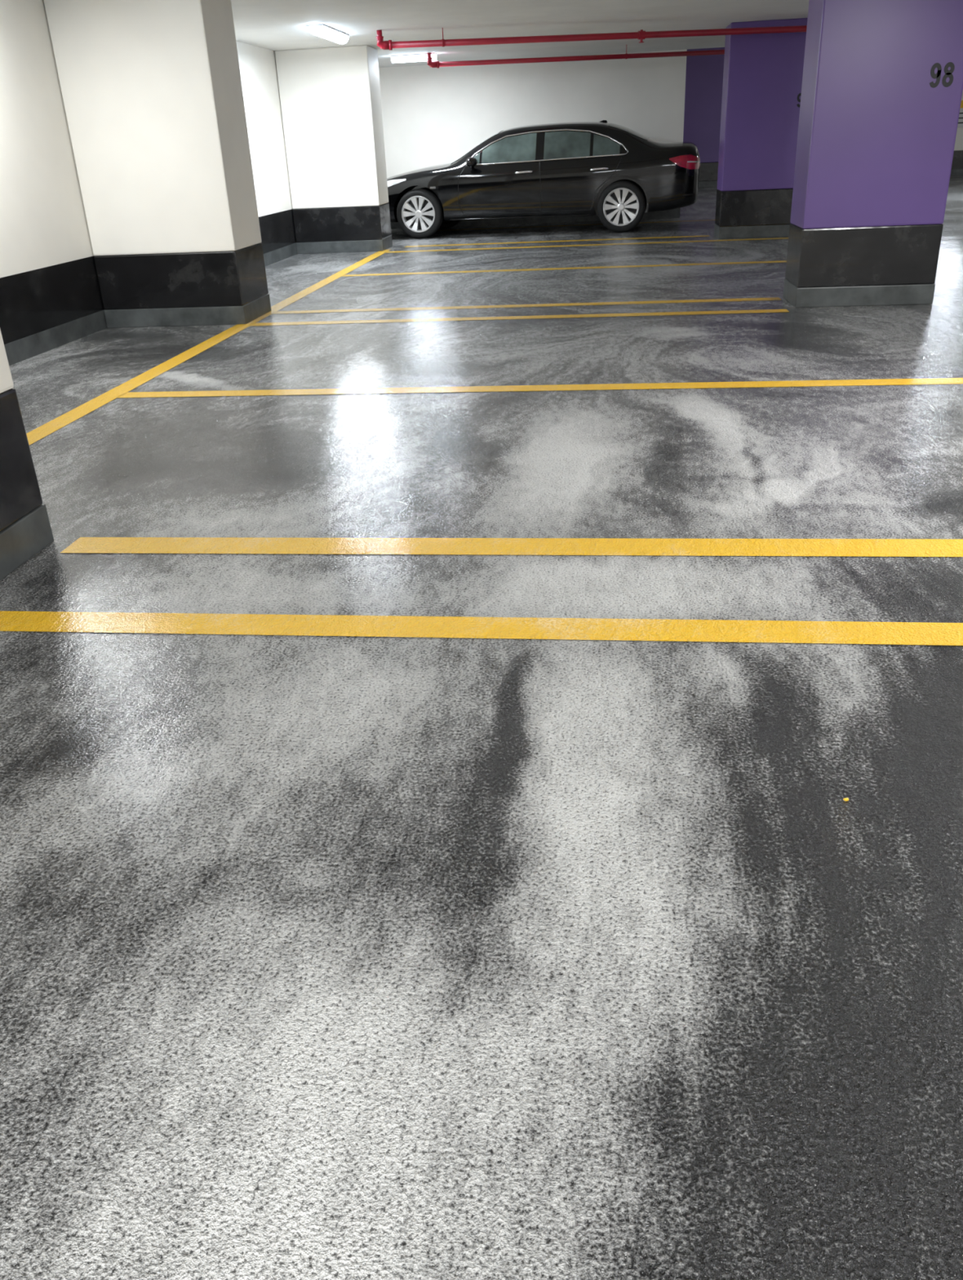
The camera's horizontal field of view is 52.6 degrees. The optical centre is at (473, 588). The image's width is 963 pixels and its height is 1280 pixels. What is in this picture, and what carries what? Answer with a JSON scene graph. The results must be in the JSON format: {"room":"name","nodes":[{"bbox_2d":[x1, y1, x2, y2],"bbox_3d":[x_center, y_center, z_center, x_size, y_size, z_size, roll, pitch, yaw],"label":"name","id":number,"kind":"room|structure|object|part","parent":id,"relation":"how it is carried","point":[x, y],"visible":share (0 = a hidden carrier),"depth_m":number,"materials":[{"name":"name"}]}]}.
{"room":"parking garage","nodes":[
{"label":"parking garage","id":0,"kind":"room"},
{"bbox_2d":[0,0,292,277],"bbox_3d":[-3.397,-1.919,4.680,0.240,2.298,23.640,1,25,7],"label":"wall","id":1,"kind":"structure","parent":0,"point":[43,223],"depth_m":6.82,"materials":[{"name":"beige paint"}]},
{"bbox_2d":[0,208,296,344],"bbox_3d":[-3.241,-1.182,5.001,0.004,0.402,23.640,1,25,7],"label":"baseboard","id":2,"kind":"structure","parent":1,"relation":"attached to","point":[32,302],"depth_m":6.99,"materials":[{"name":"black paint"}]},
{"bbox_2d":[4,242,297,365],"bbox_3d":[-3.227,-0.937,5.113,0.007,0.138,23.640,1,25,7],"label":"trim","id":3,"kind":"structure","parent":1,"relation":"attached to","point":[24,348],"depth_m":7.06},
{"bbox_2d":[0,175,962,1279],"bbox_3d":[5.058,-2.929,8.751,16.200,0.001,33.400,1,25,7],"label":"floor","id":4,"kind":"structure","parent":0,"point":[322,957],"depth_m":1.94,"materials":[{"name":"concrete"}]},
{"bbox_2d":[0,329,53,580],"bbox_3d":[-2.527,-1.084,2.762,1.964,2.298,0.646,1,25,7],"label":"concrete pillar","id":5,"kind":"structure","parent":4,"relation":"on","point":[25,529],"depth_m":3.18,"materials":[{"name":"beige paint"}]},
{"bbox_2d":[43,0,271,328],"bbox_3d":[-2.337,-3.232,7.436,1.136,2.298,0.658,1,25,7],"label":"concrete pillar","id":6,"kind":"structure","parent":4,"relation":"on","point":[152,90],"depth_m":7.15,"materials":[{"name":"beige paint"}]},
{"bbox_2d":[26,249,390,444],"bbox_3d":[-1.703,-2.270,8.026,0.132,0.001,9.960,1,25,7],"label":"parking line","id":7,"kind":"object","parent":4,"relation":"on","point":[58,423],"visible":0.94,"depth_m":6.12,"materials":[{"name":"yellow paint"}]},
{"bbox_2d":[275,44,392,253],"bbox_3d":[-1.716,-5.468,12.258,1.124,2.298,0.634,1,25,7],"label":"concrete pillar","id":8,"kind":"structure","parent":4,"relation":"on","point":[331,97],"depth_m":11.97,"materials":[{"name":"beige paint"}]},
{"bbox_2d":[0,610,962,645],"bbox_3d":[0.268,0.107,2.619,5.160,0.001,0.127,1,25,7],"label":"parking line","id":9,"kind":"object","parent":4,"relation":"on","point":[519,628],"visible":1,"depth_m":2.64,"materials":[{"name":"yellow paint"}]},
{"bbox_2d":[60,537,962,556],"bbox_3d":[0.753,-0.132,3.091,4.320,0.001,0.144,1,25,7],"label":"parking line","id":10,"kind":"object","parent":4,"relation":"on","point":[471,546],"visible":1,"depth_m":3.16,"materials":[{"name":"yellow paint"}]},
{"bbox_2d":[251,309,789,325],"bbox_3d":[0.280,-2.021,7.271,4.008,0.001,0.132,1,25,7],"label":"parking line","id":11,"kind":"object","parent":4,"relation":"on","point":[756,310],"visible":1,"depth_m":7.26,"materials":[{"name":"yellow paint"}]},
{"bbox_2d":[272,297,781,313],"bbox_3d":[0.364,-2.257,7.777,4.044,0.001,0.132,1,25,7],"label":"parking line","id":12,"kind":"object","parent":4,"relation":"on","point":[771,298],"visible":1,"depth_m":7.76,"materials":[{"name":"yellow paint"}]},
{"bbox_2d":[117,377,962,397],"bbox_3d":[0.590,-1.064,5.144,5.172,0.001,0.132,1,25,7],"label":"parking line","id":13,"kind":"object","parent":4,"relation":"on","point":[927,380],"visible":1,"depth_m":5.16,"materials":[{"name":"yellow paint"}]},
{"bbox_2d":[386,120,700,238],"bbox_3d":[0.800,-5.919,14.049,4.792,1.406,2.251,2,25,11],"label":"car","id":14,"kind":"object","parent":4,"relation":"on","point":[617,174],"visible":0.96,"depth_m":13.19,"materials":[{"name":"black paint"}]},
{"bbox_2d":[466,156,477,167],"bbox_3d":[-0.013,-5.769,13.186,0.156,0.129,0.289,2,25,11],"label":"mirror","id":15,"kind":"object","parent":14,"relation":"on","point":[471,162],"depth_m":13.09,"materials":[{"name":"black paint"}]},
{"bbox_3d":[0.621,-5.139,13.489,1.967,0.024,0.024,2,25,11],"label":"sill moulding","id":16,"kind":"part","parent":14,"relation":"part of","materials":[{"name":"black paint"}]},
{"bbox_3d":[0.682,-5.617,13.151,0.236,0.043,0.032,2,25,11],"label":"door handle","id":17,"kind":"part","parent":14,"relation":"part of","materials":[{"name":"silver metal"}]},
{"bbox_3d":[0.991,-5.968,13.144,2.207,0.395,0.242,2,25,11],"label":"window trim","id":18,"kind":"part","parent":14,"relation":"part of","materials":[{"name":"silver metal"}]},
{"bbox_3d":[1.677,-5.576,12.958,0.238,0.046,0.033,2,25,11],"label":"door handle","id":19,"kind":"part","parent":14,"relation":"part of","materials":[{"name":"silver metal"}]},
{"bbox_2d":[669,154,700,168],"bbox_3d":[2.927,-5.679,12.958,0.724,0.179,0.270,-24,32,-39],"label":"tail light","id":20,"kind":"object","parent":14,"relation":"attached to","point":[676,161],"depth_m":12.80,"materials":[{"name":"red plastic"}]},
{"bbox_2d":[404,235,709,247],"bbox_3d":[1.043,-4.468,12.537,3.900,0.001,0.144,1,25,7],"label":"parking line","id":21,"kind":"object","parent":4,"relation":"on","point":[702,235],"visible":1,"depth_m":12.53,"materials":[{"name":"yellow paint"}]},
{"bbox_2d":[341,260,786,276],"bbox_3d":[1.081,-3.241,9.851,4.932,0.001,0.132,1,25,7],"label":"parking line","id":22,"kind":"object","parent":4,"relation":"on","point":[779,260],"visible":0.9,"depth_m":9.87,"materials":[{"name":"yellow paint"}]},
{"bbox_2d":[437,219,715,231],"bbox_3d":[1.775,-5.482,14.675,4.800,0.001,0.120,1,25,7],"label":"parking line","id":23,"kind":"object","parent":4,"relation":"on","point":[704,220],"visible":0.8,"depth_m":14.73,"materials":[{"name":"yellow paint"}]},
{"bbox_2d":[385,237,788,253],"bbox_3d":[1.350,-4.199,11.916,4.932,0.001,0.144,1,25,7],"label":"parking line","id":24,"kind":"object","parent":4,"relation":"on","point":[774,237],"visible":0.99,"depth_m":11.91,"materials":[{"name":"yellow paint"}]},
{"bbox_2d":[683,47,724,187],"bbox_3d":[5.647,-11.081,22.464,2.290,3.360,0.670,1,25,7],"label":"concrete pillar","id":25,"kind":"structure","parent":4,"relation":"on","point":[704,73],"depth_m":22.21,"materials":[{"name":"purple paint"}]},
{"bbox_2d":[714,17,808,239],"bbox_3d":[3.447,-5.413,11.586,0.958,2.298,0.538,1,25,7],"label":"concrete pillar","id":26,"kind":"structure","parent":4,"relation":"on","point":[763,73],"depth_m":11.36,"materials":[{"name":"purple paint"}]},
{"bbox_2d":[782,0,962,307],"bbox_3d":[2.811,-3.207,6.832,0.958,2.298,0.538,1,25,7],"label":"concrete pillar","id":27,"kind":"structure","parent":4,"relation":"on","point":[882,86],"depth_m":6.66,"materials":[{"name":"purple paint"}]},
{"bbox_2d":[231,0,808,67],"bbox_3d":[4.880,-5.076,7.667,16.320,0.222,33.600,1,25,7],"label":"ceiling","id":28,"kind":"structure","parent":0,"point":[270,24],"depth_m":9.89,"materials":[{"name":"paint"}]},
{"bbox_2d":[306,23,349,44],"bbox_3d":[-1.457,-5.596,9.848,0.170,0.085,1.100,1,25,7],"label":"ceiling light","id":29,"kind":"object","parent":28,"relation":"attached to","point":[322,30],"visible":1,"depth_m":9.63,"materials":[{"name":"white plastic"}]},
{"bbox_2d":[390,53,436,62],"bbox_3d":[-0.787,-7.048,12.950,0.600,0.085,0.170,1,25,7],"label":"ceiling light","id":30,"kind":"object","parent":28,"relation":"attached to","point":[411,57],"visible":1,"depth_m":12.89,"materials":[{"name":"white plastic"}]},
{"bbox_2d":[426,44,724,68],"bbox_3d":[1.520,-7.118,12.973,4.284,0.182,0.090,-5,25,-4],"label":"pipe","id":31,"kind":"object","parent":28,"relation":"hanging from","point":[432,64],"visible":0.94,"depth_m":12.96,"materials":[{"name":"red metal"}]},
{"bbox_2d":[376,25,807,50],"bbox_3d":[1.519,-5.891,10.324,5.091,0.208,0.096,-5,25,-5],"label":"pipe","id":32,"kind":"object","parent":28,"relation":"hanging from","point":[389,45],"visible":0.97,"depth_m":10.29,"materials":[{"name":"red metal"}]},
{"bbox_2d":[378,49,687,177],"bbox_3d":[0.530,-6.886,15.118,5.340,2.298,0.240,1,25,7],"label":"wall","id":33,"kind":"structure","parent":0,"point":[431,116],"depth_m":14.72,"materials":[{"name":"beige paint"}]},
{"bbox_2d":[390,208,680,228],"bbox_3d":[0.564,-5.853,15.456,5.340,0.138,0.007,1,25,7],"label":"trim","id":34,"kind":"structure","parent":33,"relation":"attached to","point":[674,213],"depth_m":15.39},
{"bbox_2d":[954,91,962,150],"bbox_3d":[9.457,-11.261,22.451,11.040,3.360,0.240,1,25,7],"label":"wall","id":35,"kind":"structure","parent":0,"point":[959,138],"depth_m":22.50,"materials":[{"name":"beige paint"}]},
{"bbox_2d":[950,168,962,175],"bbox_3d":[9.514,-9.746,23.010,11.040,0.138,0.007,1,25,7],"label":"trim","id":36,"kind":"structure","parent":35,"relation":"attached to","point":[955,171],"depth_m":22.78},
{"bbox_2d":[951,150,962,169],"bbox_3d":[9.502,-9.992,22.899,11.040,0.402,0.004,1,25,7],"label":"baseboard","id":37,"kind":"structure","parent":35,"relation":"attached to","point":[957,160],"depth_m":22.68,"materials":[{"name":"black paint"}]},
{"bbox_2d":[957,107,962,127],"bbox_3d":[11.067,-10.772,22.309,0.600,0.400,0.024,1,25,7],"label":"wall sign","id":38,"kind":"object","parent":35,"relation":"attached to","point":[961,115],"visible":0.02,"depth_m":22.30,"materials":[{"name":"white"}]}
]}

